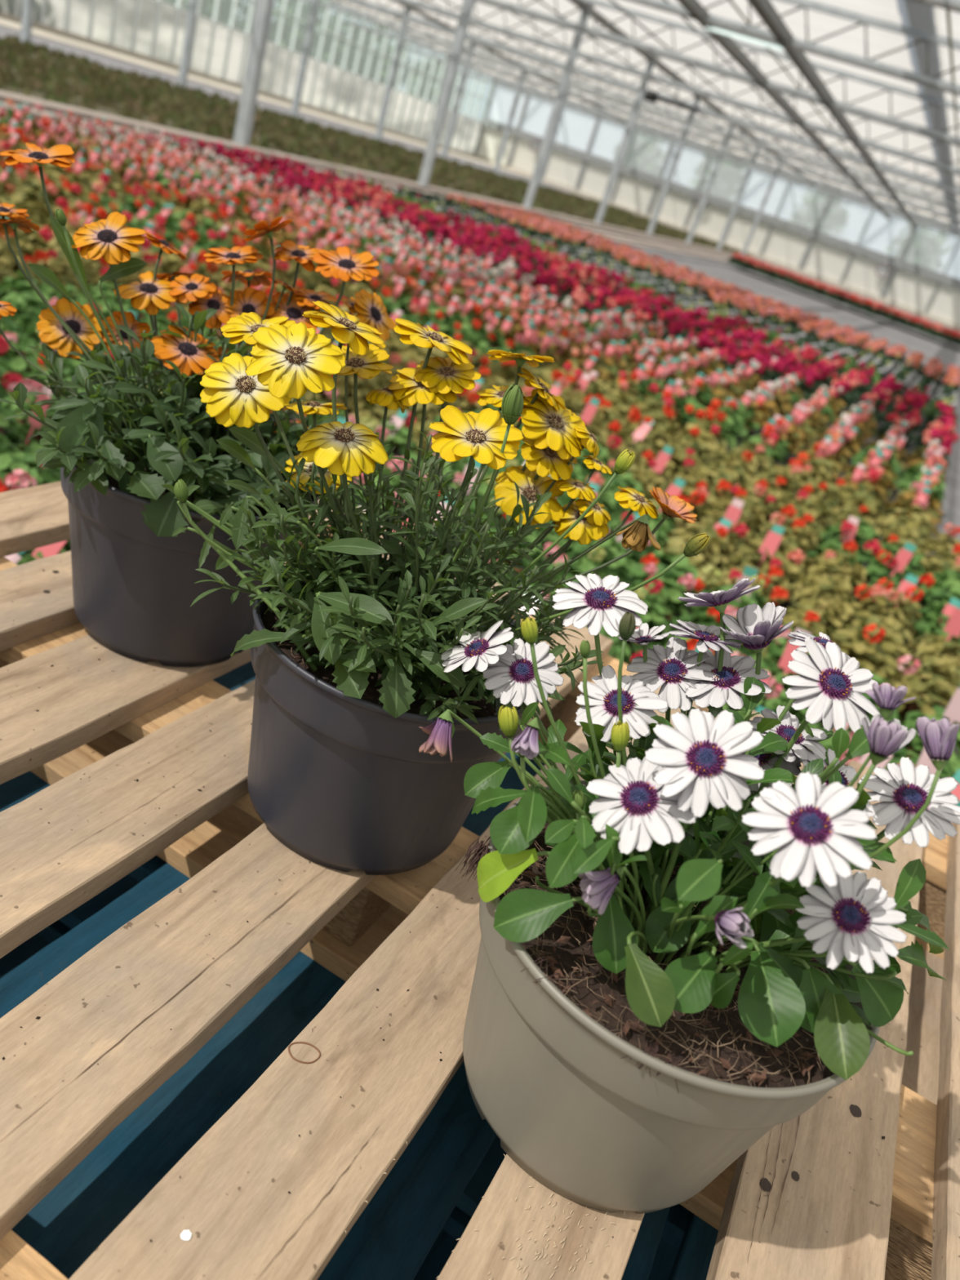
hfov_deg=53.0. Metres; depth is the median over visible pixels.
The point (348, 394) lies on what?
geranium
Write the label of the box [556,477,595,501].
flower
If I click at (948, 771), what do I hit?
geranium
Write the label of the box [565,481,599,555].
plant
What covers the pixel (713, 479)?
geranium
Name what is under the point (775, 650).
geranium
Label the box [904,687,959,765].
geranium
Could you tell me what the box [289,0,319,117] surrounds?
steel post
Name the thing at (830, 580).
geranium
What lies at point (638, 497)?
flower
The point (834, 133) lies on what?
roof truss
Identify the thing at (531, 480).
flower
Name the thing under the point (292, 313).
flower
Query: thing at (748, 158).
roof truss
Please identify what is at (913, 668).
geranium
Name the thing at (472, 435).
flower
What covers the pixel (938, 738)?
flower
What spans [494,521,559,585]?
geranium
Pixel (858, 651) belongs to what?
geranium
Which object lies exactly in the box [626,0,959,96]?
roof truss
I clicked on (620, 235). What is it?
walkway
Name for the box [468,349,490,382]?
geranium
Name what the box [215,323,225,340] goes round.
plant
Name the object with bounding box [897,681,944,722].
leaf
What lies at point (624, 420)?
geranium
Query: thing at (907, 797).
flower center
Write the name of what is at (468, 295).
plants
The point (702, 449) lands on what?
geranium
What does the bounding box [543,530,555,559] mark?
plant label
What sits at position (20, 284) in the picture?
geranium
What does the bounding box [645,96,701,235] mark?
steel post
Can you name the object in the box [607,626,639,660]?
geranium
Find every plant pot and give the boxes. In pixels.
[60,426,319,666]
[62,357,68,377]
[247,564,528,875]
[342,400,365,414]
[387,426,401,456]
[462,780,879,1213]
[506,560,522,576]
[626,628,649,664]
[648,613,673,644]
[691,500,697,513]
[755,506,771,521]
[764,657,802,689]
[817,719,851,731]
[824,622,830,631]
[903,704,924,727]
[917,666,946,690]
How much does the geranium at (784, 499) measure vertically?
0.223 m
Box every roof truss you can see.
[302,0,959,210]
[340,0,959,195]
[341,7,959,222]
[393,0,959,176]
[402,34,959,230]
[445,60,959,237]
[476,0,959,146]
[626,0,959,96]
[911,0,959,13]
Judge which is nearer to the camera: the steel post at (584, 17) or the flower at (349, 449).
the flower at (349, 449)
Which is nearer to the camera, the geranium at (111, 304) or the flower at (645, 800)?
the flower at (645, 800)
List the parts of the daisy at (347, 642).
stem, stem, stem, stem, stem, stem, stem, stem, stem, stem, stem, stem, stem, stem, stem, stem, stem, stem, stem, stem, stem, stem, stem, stem, stem, stem, stem, stem, stem, stem, stem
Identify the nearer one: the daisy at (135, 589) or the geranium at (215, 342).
the daisy at (135, 589)
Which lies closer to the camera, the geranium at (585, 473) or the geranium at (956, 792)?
the geranium at (956, 792)
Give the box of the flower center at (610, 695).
[603,688,635,714]
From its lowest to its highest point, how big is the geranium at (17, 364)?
0.316 m
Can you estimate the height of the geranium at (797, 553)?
0.333 m
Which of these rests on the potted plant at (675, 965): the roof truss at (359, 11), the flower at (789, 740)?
the flower at (789, 740)
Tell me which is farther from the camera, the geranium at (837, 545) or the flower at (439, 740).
the geranium at (837, 545)
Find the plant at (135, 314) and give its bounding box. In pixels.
[128,310,137,317]
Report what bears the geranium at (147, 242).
on the floor at (843, 314)
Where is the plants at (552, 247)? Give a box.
[324,169,958,423]
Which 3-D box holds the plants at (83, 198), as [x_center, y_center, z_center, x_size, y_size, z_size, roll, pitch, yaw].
[-1.329,-1.919,5.049,7.572,0.341,3.096,27,28,16]
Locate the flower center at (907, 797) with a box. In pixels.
[893,782,928,811]
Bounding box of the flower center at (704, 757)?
[685,739,726,776]
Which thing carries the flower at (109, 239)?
on the daisy at (135, 589)
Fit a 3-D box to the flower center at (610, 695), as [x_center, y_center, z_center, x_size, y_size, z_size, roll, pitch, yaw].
[0.087,0.039,0.605,0.019,0.013,0.017,33,29,25]
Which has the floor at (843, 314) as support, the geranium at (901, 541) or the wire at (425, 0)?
the geranium at (901, 541)
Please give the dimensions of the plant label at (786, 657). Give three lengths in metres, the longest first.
0.165 x 0.052 x 0.002 m
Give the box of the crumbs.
[1,568,884,1259]
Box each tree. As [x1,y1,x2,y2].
[161,0,176,4]
[173,0,253,32]
[241,0,326,61]
[298,0,376,78]
[346,21,415,89]
[404,57,465,110]
[612,128,666,176]
[687,146,748,202]
[788,184,849,236]
[886,217,951,271]
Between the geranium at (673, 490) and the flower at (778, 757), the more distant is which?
the geranium at (673, 490)
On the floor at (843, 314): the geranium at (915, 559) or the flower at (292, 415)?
the geranium at (915, 559)
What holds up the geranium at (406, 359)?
on the floor at (843, 314)
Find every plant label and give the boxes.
[31,540,66,559]
[337,416,350,423]
[385,409,408,440]
[431,495,454,526]
[458,377,484,400]
[458,459,482,493]
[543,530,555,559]
[573,373,591,392]
[580,396,599,424]
[615,511,639,542]
[631,420,654,443]
[650,444,673,473]
[657,477,686,512]
[724,497,744,529]
[735,565,758,601]
[757,524,785,567]
[777,627,811,685]
[839,515,859,551]
[857,752,893,768]
[889,541,916,577]
[893,573,919,613]
[905,747,956,757]
[915,748,944,774]
[942,604,959,640]
[942,687,959,724]
[950,768,959,800]
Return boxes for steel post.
[20,0,34,42]
[177,0,198,87]
[232,0,274,146]
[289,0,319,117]
[374,2,411,140]
[417,0,475,186]
[440,41,475,158]
[493,65,528,173]
[523,2,592,208]
[538,88,569,186]
[594,55,657,224]
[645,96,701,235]
[685,124,735,244]
[716,141,763,250]
[741,157,784,255]
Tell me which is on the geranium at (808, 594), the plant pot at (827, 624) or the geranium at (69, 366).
the plant pot at (827, 624)
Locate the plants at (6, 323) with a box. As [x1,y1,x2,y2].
[0,315,38,564]
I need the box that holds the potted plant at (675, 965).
[418,573,959,1213]
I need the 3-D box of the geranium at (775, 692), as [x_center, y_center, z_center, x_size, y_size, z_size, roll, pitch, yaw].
[0.647,0.233,2.270,0.267,0.327,0.279,27,28,16]
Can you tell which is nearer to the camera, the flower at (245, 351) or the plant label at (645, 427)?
the flower at (245, 351)
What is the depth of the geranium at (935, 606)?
3.57 m
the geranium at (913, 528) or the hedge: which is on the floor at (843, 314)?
the geranium at (913, 528)
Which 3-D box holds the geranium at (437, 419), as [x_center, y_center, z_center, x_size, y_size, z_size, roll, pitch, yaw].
[-0.100,-0.805,3.830,0.268,0.260,0.274,27,28,16]
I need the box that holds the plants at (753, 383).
[118,125,947,475]
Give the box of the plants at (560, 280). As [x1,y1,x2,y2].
[151,130,959,467]
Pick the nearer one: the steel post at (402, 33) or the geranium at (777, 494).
the geranium at (777, 494)
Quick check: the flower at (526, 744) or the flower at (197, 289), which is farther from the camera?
the flower at (197, 289)
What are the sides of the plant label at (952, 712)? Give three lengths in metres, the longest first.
0.165 x 0.052 x 0.002 m
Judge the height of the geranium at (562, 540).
0.307 m
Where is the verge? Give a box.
[0,17,484,161]
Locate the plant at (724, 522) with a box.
[704,517,733,590]
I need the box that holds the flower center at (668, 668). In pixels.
[657,657,688,681]
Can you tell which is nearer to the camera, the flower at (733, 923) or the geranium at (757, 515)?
the flower at (733, 923)
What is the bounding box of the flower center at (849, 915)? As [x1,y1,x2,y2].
[831,897,871,933]
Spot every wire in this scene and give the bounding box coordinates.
[360,0,551,96]
[425,0,666,135]
[444,0,689,142]
[509,11,737,156]
[537,0,773,165]
[609,0,844,198]
[663,0,862,197]
[728,0,903,220]
[946,9,959,177]
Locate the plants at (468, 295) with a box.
[0,98,947,536]
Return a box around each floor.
[0,241,959,777]
[0,661,718,1279]
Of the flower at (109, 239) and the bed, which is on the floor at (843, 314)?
the bed
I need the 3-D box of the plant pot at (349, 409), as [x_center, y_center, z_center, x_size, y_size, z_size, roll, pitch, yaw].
[-0.522,-0.870,3.832,0.132,0.120,0.129,27,28,16]
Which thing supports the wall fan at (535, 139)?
attached to the wall at (909, 287)
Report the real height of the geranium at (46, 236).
0.315 m
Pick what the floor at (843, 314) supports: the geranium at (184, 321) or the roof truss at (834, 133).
the geranium at (184, 321)
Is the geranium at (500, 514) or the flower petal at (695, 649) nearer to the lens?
the flower petal at (695, 649)
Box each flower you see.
[0,142,75,168]
[0,203,30,217]
[0,206,9,212]
[0,216,40,234]
[0,301,17,319]
[28,151,48,159]
[36,297,106,359]
[62,319,80,333]
[71,211,146,264]
[97,229,117,242]
[100,311,151,352]
[113,271,180,315]
[120,328,133,339]
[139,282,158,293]
[142,229,186,259]
[151,324,219,376]
[155,271,195,281]
[158,239,169,246]
[168,273,216,303]
[177,342,197,355]
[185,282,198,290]
[188,285,232,328]
[199,352,291,427]
[203,245,263,264]
[206,299,221,309]
[216,342,253,357]
[220,311,295,345]
[221,270,271,286]
[223,286,274,319]
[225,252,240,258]
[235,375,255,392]
[241,303,255,313]
[243,215,292,241]
[244,322,346,399]
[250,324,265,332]
[266,291,320,329]
[269,400,308,432]
[274,240,320,271]
[274,278,298,294]
[283,400,346,414]
[283,452,351,494]
[284,346,306,364]
[285,306,302,319]
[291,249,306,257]
[294,288,337,309]
[296,421,388,476]
[302,300,386,355]
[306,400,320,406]
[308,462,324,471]
[310,294,321,300]
[312,245,379,281]
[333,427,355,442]
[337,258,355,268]
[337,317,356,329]
[337,343,393,378]
[340,297,358,313]
[346,357,364,366]
[354,288,396,341]
[365,388,408,413]
[370,306,381,320]
[382,386,391,391]
[387,363,457,406]
[393,318,472,364]
[413,356,481,394]
[418,717,453,762]
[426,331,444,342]
[428,404,524,469]
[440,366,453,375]
[440,620,513,672]
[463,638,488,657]
[465,428,486,443]
[476,385,529,407]
[482,638,564,706]
[486,349,555,367]
[493,465,564,528]
[497,391,505,396]
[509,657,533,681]
[511,725,539,759]
[516,367,566,410]
[520,388,586,459]
[520,434,577,480]
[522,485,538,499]
[538,382,549,391]
[544,446,556,457]
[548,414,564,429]
[552,573,648,636]
[553,499,608,545]
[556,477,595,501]
[573,426,599,458]
[573,481,582,487]
[574,664,667,742]
[575,498,611,526]
[575,511,586,520]
[577,867,620,915]
[582,454,612,474]
[586,755,697,854]
[590,432,596,440]
[593,503,599,509]
[614,486,658,518]
[616,520,660,551]
[617,622,669,645]
[626,636,719,713]
[635,493,645,502]
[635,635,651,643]
[644,708,764,817]
[649,486,697,523]
[668,619,742,653]
[677,577,760,606]
[679,650,772,709]
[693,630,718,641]
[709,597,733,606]
[711,666,742,686]
[714,908,728,931]
[715,906,753,948]
[720,602,793,646]
[733,720,801,791]
[741,753,773,764]
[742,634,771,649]
[742,771,876,887]
[748,705,826,761]
[776,724,804,744]
[782,636,879,733]
[787,630,851,660]
[795,748,871,807]
[795,871,906,973]
[813,635,833,649]
[822,765,849,786]
[858,756,959,847]
[861,713,915,756]
[865,681,915,710]
[915,716,959,760]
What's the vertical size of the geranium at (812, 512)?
0.309 m
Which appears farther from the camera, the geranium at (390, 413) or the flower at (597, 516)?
the geranium at (390, 413)
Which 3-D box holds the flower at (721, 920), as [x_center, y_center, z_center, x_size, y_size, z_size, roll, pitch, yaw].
[0.124,0.142,0.487,0.013,0.011,0.008,16,27,-7]
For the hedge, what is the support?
on the bed
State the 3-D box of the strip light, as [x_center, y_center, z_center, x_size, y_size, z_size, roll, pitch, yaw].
[3.797,-8.642,13.799,1.240,0.077,0.060,27,28,16]
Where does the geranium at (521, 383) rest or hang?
on the floor at (843, 314)
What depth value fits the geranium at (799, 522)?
3.75 m
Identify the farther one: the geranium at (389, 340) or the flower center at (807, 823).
the geranium at (389, 340)
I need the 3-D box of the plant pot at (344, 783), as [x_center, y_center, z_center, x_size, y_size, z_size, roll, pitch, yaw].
[-0.088,0.070,0.839,0.251,0.183,0.251,27,28,16]
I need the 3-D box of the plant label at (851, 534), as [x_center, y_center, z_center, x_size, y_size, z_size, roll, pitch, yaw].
[1.521,-0.431,3.981,0.052,0.165,0.002,22,-5,5]
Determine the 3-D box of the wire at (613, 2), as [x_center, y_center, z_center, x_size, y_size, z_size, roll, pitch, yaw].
[4.286,-12.169,20.253,0.036,0.030,60.400,27,28,16]
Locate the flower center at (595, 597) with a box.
[584,586,617,608]
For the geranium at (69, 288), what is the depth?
3.72 m
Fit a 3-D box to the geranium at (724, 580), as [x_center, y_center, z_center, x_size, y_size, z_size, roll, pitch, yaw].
[0.841,-0.132,3.154,0.264,0.275,0.274,27,28,16]
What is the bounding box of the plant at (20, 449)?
[15,443,47,475]
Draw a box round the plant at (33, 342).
[18,340,53,373]
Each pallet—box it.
[0,481,959,1279]
[0,920,471,1279]
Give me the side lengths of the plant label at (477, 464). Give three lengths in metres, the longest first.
0.165 x 0.052 x 0.002 m
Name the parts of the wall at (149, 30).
rail, rail, rail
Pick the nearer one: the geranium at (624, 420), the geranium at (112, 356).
the geranium at (112, 356)
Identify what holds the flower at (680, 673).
on the potted plant at (675, 965)
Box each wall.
[0,0,496,157]
[472,78,959,330]
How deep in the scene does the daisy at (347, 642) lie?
0.73 m
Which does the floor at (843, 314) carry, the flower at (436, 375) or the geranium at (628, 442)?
the geranium at (628, 442)
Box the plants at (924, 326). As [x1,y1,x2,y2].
[725,253,959,346]
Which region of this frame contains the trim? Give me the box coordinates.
[0,18,531,178]
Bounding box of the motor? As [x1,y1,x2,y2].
[643,76,699,113]
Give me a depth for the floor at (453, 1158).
0.76 m
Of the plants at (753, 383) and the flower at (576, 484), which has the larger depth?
the plants at (753, 383)
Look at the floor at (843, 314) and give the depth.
22.77 m
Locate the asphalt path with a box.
[0,26,586,198]
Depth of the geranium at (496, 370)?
4.84 m
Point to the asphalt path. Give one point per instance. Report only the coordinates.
(107, 61)
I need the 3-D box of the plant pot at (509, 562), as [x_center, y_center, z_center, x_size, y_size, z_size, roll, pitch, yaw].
[0.048,-0.170,2.876,0.132,0.120,0.129,27,28,16]
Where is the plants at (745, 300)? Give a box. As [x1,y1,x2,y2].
[399,187,959,397]
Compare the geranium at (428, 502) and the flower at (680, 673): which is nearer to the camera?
the flower at (680, 673)
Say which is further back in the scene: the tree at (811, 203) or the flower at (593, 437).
the tree at (811, 203)
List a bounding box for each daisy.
[0,142,396,666]
[160,300,709,875]
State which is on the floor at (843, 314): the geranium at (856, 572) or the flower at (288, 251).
the geranium at (856, 572)
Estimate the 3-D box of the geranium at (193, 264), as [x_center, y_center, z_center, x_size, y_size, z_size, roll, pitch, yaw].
[-1.297,-1.554,4.392,0.289,0.325,0.284,27,28,16]
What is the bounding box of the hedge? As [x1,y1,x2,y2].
[0,34,755,257]
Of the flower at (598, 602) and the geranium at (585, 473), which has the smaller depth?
the flower at (598, 602)
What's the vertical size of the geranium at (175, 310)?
0.295 m
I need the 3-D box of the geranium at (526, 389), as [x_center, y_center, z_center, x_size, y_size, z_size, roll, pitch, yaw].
[0.159,-0.982,4.290,0.318,0.303,0.286,27,28,16]
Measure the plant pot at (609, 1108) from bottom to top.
0.170 m
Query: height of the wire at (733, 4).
0.020 m
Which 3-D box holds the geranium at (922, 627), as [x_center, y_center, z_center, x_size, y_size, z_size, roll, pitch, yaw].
[1.641,-0.037,3.442,0.271,0.326,0.272,27,28,16]
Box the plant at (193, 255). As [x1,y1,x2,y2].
[186,251,197,271]
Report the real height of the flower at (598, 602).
0.025 m
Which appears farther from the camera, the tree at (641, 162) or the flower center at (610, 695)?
the tree at (641, 162)
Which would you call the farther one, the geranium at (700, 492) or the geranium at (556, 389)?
the geranium at (556, 389)
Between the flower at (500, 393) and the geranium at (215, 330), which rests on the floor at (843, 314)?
the geranium at (215, 330)
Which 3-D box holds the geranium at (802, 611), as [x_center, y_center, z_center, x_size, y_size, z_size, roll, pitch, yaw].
[1.024,-0.004,3.096,0.266,0.216,0.255,27,28,16]
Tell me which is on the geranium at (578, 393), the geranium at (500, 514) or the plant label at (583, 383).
the plant label at (583, 383)
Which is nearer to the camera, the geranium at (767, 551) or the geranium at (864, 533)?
the geranium at (767, 551)
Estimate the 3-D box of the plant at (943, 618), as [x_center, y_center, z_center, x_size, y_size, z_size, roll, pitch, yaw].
[1.640,-0.012,3.454,0.132,0.273,0.132,27,28,16]
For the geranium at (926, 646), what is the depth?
3.11 m
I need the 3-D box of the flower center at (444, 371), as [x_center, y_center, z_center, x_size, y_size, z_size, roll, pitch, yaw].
[-0.027,-0.217,0.776,0.012,0.006,0.011,27,28,16]
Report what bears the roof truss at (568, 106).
attached to the ceiling
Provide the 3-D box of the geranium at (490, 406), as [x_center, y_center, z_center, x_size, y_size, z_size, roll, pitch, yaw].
[0.069,-0.899,4.122,0.301,0.259,0.311,27,28,16]
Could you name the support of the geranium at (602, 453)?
on the floor at (843, 314)
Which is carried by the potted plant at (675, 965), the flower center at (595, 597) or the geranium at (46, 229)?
the flower center at (595, 597)
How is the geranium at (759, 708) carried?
on the floor at (843, 314)
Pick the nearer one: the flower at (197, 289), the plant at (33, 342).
the flower at (197, 289)
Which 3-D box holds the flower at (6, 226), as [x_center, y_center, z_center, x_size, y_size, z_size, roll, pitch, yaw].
[-0.438,-0.390,0.905,0.042,0.027,0.048,27,28,16]
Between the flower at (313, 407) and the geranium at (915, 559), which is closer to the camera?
the flower at (313, 407)
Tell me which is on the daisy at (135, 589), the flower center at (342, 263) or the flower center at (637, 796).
the flower center at (342, 263)
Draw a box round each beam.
[391,0,627,124]
[568,0,815,185]
[676,0,891,219]
[746,0,918,228]
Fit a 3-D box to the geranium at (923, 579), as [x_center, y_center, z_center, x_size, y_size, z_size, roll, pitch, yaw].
[1.563,-0.161,3.646,0.256,0.310,0.245,27,28,16]
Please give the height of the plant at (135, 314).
0.259 m
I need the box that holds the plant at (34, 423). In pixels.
[25,381,52,444]
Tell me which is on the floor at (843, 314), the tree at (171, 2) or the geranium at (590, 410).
the geranium at (590, 410)
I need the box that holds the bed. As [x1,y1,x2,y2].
[0,37,755,257]
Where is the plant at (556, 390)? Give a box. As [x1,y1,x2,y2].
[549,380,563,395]
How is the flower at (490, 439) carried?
on the daisy at (347, 642)
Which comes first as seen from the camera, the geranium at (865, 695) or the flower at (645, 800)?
the flower at (645, 800)
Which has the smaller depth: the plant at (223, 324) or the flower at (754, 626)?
the flower at (754, 626)
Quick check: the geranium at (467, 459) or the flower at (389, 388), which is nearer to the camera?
the flower at (389, 388)
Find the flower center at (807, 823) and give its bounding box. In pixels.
[787,803,833,843]
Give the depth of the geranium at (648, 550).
3.23 m
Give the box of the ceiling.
[337,0,959,226]
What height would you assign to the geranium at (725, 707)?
0.276 m
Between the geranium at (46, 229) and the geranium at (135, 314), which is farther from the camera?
the geranium at (46, 229)
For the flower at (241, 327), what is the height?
0.025 m
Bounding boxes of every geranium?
[0,231,24,277]
[0,266,27,300]
[0,271,59,320]
[0,283,26,319]
[0,288,49,358]
[0,297,84,376]
[0,326,63,422]
[0,377,65,446]
[0,442,60,488]
[0,468,71,558]
[1,372,56,476]
[8,226,54,262]
[8,232,65,287]
[9,249,54,305]
[16,540,66,565]
[35,342,104,377]
[37,284,103,319]
[38,341,98,422]
[39,469,60,485]
[44,240,96,284]
[46,248,97,299]
[49,357,102,389]
[54,299,99,350]
[74,266,140,322]
[81,257,106,274]
[82,257,124,311]
[87,291,128,318]
[88,301,137,317]
[95,318,144,379]
[99,350,162,406]
[102,238,152,285]
[111,301,160,322]
[116,253,162,302]
[122,301,177,324]
[129,351,161,380]
[144,311,177,339]
[148,257,177,308]
[150,310,215,342]
[158,265,192,315]
[163,306,192,329]
[172,251,215,284]
[173,262,197,309]
[203,333,222,356]
[207,323,225,340]
[219,277,254,297]
[263,287,275,302]
[280,390,320,409]
[306,374,348,415]
[313,340,352,402]
[315,327,321,333]
[317,374,384,414]
[319,390,338,417]
[319,408,349,419]
[321,327,333,337]
[324,328,346,345]
[337,416,355,490]
[338,344,377,397]
[339,472,393,521]
[340,375,396,411]
[348,403,398,444]
[348,414,393,464]
[355,457,427,515]
[365,345,401,382]
[366,328,396,353]
[368,405,410,456]
[368,409,423,461]
[377,353,413,407]
[377,451,444,506]
[384,324,415,353]
[386,351,418,374]
[391,419,438,462]
[394,491,455,555]
[395,363,435,448]
[396,344,426,364]
[411,421,466,485]
[417,324,440,357]
[417,388,468,422]
[419,411,467,433]
[426,491,472,548]
[429,377,484,412]
[447,459,500,526]
[448,456,490,481]
[452,458,510,473]
[456,458,518,524]
[457,379,488,412]
[457,550,511,585]
[467,391,480,413]
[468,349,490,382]
[474,404,524,431]
[478,364,506,385]
[479,366,507,410]
[480,498,546,584]
[484,440,526,465]
[490,386,535,416]
[490,462,525,515]
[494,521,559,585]
[498,360,527,396]
[515,416,523,465]
[516,576,555,617]
[518,462,568,503]
[518,542,586,627]
[519,594,537,614]
[540,475,578,559]
[545,560,595,596]
[549,377,569,395]
[551,370,582,417]
[551,528,634,590]
[555,470,583,497]
[556,481,609,555]
[560,373,597,413]
[564,472,616,522]
[571,435,622,483]
[571,448,605,491]
[572,511,654,581]
[576,399,611,462]
[579,396,600,462]
[580,432,624,472]
[581,394,625,436]
[585,587,647,664]
[591,404,639,431]
[597,459,645,517]
[598,521,655,556]
[599,481,626,518]
[600,420,643,466]
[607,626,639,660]
[609,449,657,512]
[611,489,669,551]
[614,554,674,664]
[616,421,659,457]
[621,411,654,471]
[626,444,673,497]
[627,572,697,644]
[628,477,689,536]
[631,550,698,616]
[631,651,643,662]
[635,409,675,457]
[635,450,677,487]
[646,544,706,597]
[647,444,697,479]
[650,479,708,527]
[651,486,709,537]
[659,522,728,592]
[663,457,717,518]
[663,604,740,656]
[665,636,745,710]
[670,432,719,469]
[670,565,746,654]
[672,426,700,475]
[680,517,748,590]
[684,459,740,502]
[684,466,732,523]
[685,638,712,653]
[686,565,788,641]
[687,497,752,570]
[695,480,758,545]
[698,451,753,489]
[704,566,783,604]
[709,484,775,552]
[709,549,804,607]
[715,444,764,475]
[715,457,755,497]
[720,524,793,591]
[725,658,805,724]
[733,476,786,524]
[733,494,768,522]
[737,671,782,718]
[740,622,818,689]
[743,625,811,714]
[745,464,812,521]
[746,480,787,510]
[749,512,806,599]
[751,518,805,567]
[753,458,804,497]
[755,504,818,562]
[755,705,764,714]
[761,611,824,661]
[768,484,825,541]
[768,490,822,550]
[769,579,855,641]
[781,573,853,626]
[782,602,834,638]
[787,479,845,527]
[787,482,832,532]
[788,551,854,602]
[800,479,848,525]
[803,539,881,595]
[803,542,855,586]
[804,688,896,746]
[806,515,863,565]
[808,722,862,755]
[818,520,875,563]
[824,722,893,770]
[826,515,878,560]
[827,584,907,669]
[830,505,880,543]
[830,622,910,686]
[831,496,891,536]
[838,577,923,645]
[839,749,859,765]
[840,623,903,713]
[854,549,935,614]
[857,541,916,609]
[857,573,924,642]
[860,534,919,588]
[860,542,927,585]
[871,654,919,726]
[879,528,927,561]
[879,537,926,568]
[880,517,921,549]
[884,727,959,784]
[888,654,959,722]
[897,678,957,727]
[897,763,959,800]
[898,748,944,774]
[903,636,959,690]
[904,597,959,653]
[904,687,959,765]
[908,604,959,661]
[911,581,959,625]
[915,549,959,573]
[916,544,959,601]
[916,568,951,608]
[918,599,956,642]
[919,556,959,604]
[920,523,959,571]
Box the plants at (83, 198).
[0,127,935,553]
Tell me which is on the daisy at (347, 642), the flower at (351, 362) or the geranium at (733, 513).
the flower at (351, 362)
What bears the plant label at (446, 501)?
on the geranium at (446, 501)
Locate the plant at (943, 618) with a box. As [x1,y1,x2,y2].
[924,597,959,636]
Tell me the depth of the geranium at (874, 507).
4.60 m
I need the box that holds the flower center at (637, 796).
[620,779,660,813]
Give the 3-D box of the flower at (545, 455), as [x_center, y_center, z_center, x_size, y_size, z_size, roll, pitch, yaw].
[0.056,-0.151,0.793,0.052,0.023,0.048,27,28,16]
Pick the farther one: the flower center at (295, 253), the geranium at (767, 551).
the geranium at (767, 551)
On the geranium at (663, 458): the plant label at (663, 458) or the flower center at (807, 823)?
the plant label at (663, 458)
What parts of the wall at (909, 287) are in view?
rail, rail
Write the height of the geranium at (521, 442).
0.296 m
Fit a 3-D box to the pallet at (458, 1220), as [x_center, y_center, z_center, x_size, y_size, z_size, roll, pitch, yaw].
[-0.246,0.485,1.022,1.282,0.161,1.200,27,28,16]
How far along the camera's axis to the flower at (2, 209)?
0.90 m
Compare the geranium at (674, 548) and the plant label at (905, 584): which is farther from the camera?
the plant label at (905, 584)
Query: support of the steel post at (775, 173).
on the floor at (843, 314)
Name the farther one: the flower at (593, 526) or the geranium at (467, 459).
the geranium at (467, 459)
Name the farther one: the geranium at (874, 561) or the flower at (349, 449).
the geranium at (874, 561)
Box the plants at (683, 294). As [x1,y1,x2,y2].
[382,187,958,410]
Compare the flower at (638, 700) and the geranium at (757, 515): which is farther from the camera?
the geranium at (757, 515)
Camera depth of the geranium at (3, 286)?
3.49 m
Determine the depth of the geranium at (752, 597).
2.92 m
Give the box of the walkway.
[0,90,776,267]
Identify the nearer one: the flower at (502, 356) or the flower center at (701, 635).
the flower center at (701, 635)
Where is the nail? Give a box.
[180,1229,191,1240]
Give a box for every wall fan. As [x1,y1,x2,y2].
[529,136,541,152]
[694,191,707,208]
[875,260,890,277]
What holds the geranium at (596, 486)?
on the floor at (843, 314)
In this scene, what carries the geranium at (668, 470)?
on the floor at (843, 314)
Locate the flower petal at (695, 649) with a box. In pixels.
[693,646,712,653]
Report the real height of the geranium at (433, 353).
0.321 m
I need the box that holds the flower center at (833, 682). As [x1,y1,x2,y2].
[818,666,853,697]
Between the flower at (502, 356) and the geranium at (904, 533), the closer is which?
the flower at (502, 356)
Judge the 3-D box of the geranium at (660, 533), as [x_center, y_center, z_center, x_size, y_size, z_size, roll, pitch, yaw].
[0.562,-0.365,3.399,0.287,0.287,0.292,27,28,16]
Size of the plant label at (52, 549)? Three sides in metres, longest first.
0.165 x 0.052 x 0.002 m
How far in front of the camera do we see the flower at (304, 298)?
1.00 m
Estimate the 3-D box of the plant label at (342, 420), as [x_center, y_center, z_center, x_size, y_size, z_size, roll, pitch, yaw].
[-0.449,-0.606,2.966,0.052,0.165,0.002,22,-2,6]
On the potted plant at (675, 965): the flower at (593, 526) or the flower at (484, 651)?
the flower at (484, 651)
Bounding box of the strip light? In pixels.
[705,25,783,51]
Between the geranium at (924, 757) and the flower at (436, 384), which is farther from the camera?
the geranium at (924, 757)
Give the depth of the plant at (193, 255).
4.51 m
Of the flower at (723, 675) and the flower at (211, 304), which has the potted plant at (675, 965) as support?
the flower at (723, 675)
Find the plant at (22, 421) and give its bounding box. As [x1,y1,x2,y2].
[15,415,53,446]
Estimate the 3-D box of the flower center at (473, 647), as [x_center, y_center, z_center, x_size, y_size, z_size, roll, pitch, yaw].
[-0.003,0.005,0.657,0.016,0.013,0.018,27,28,16]

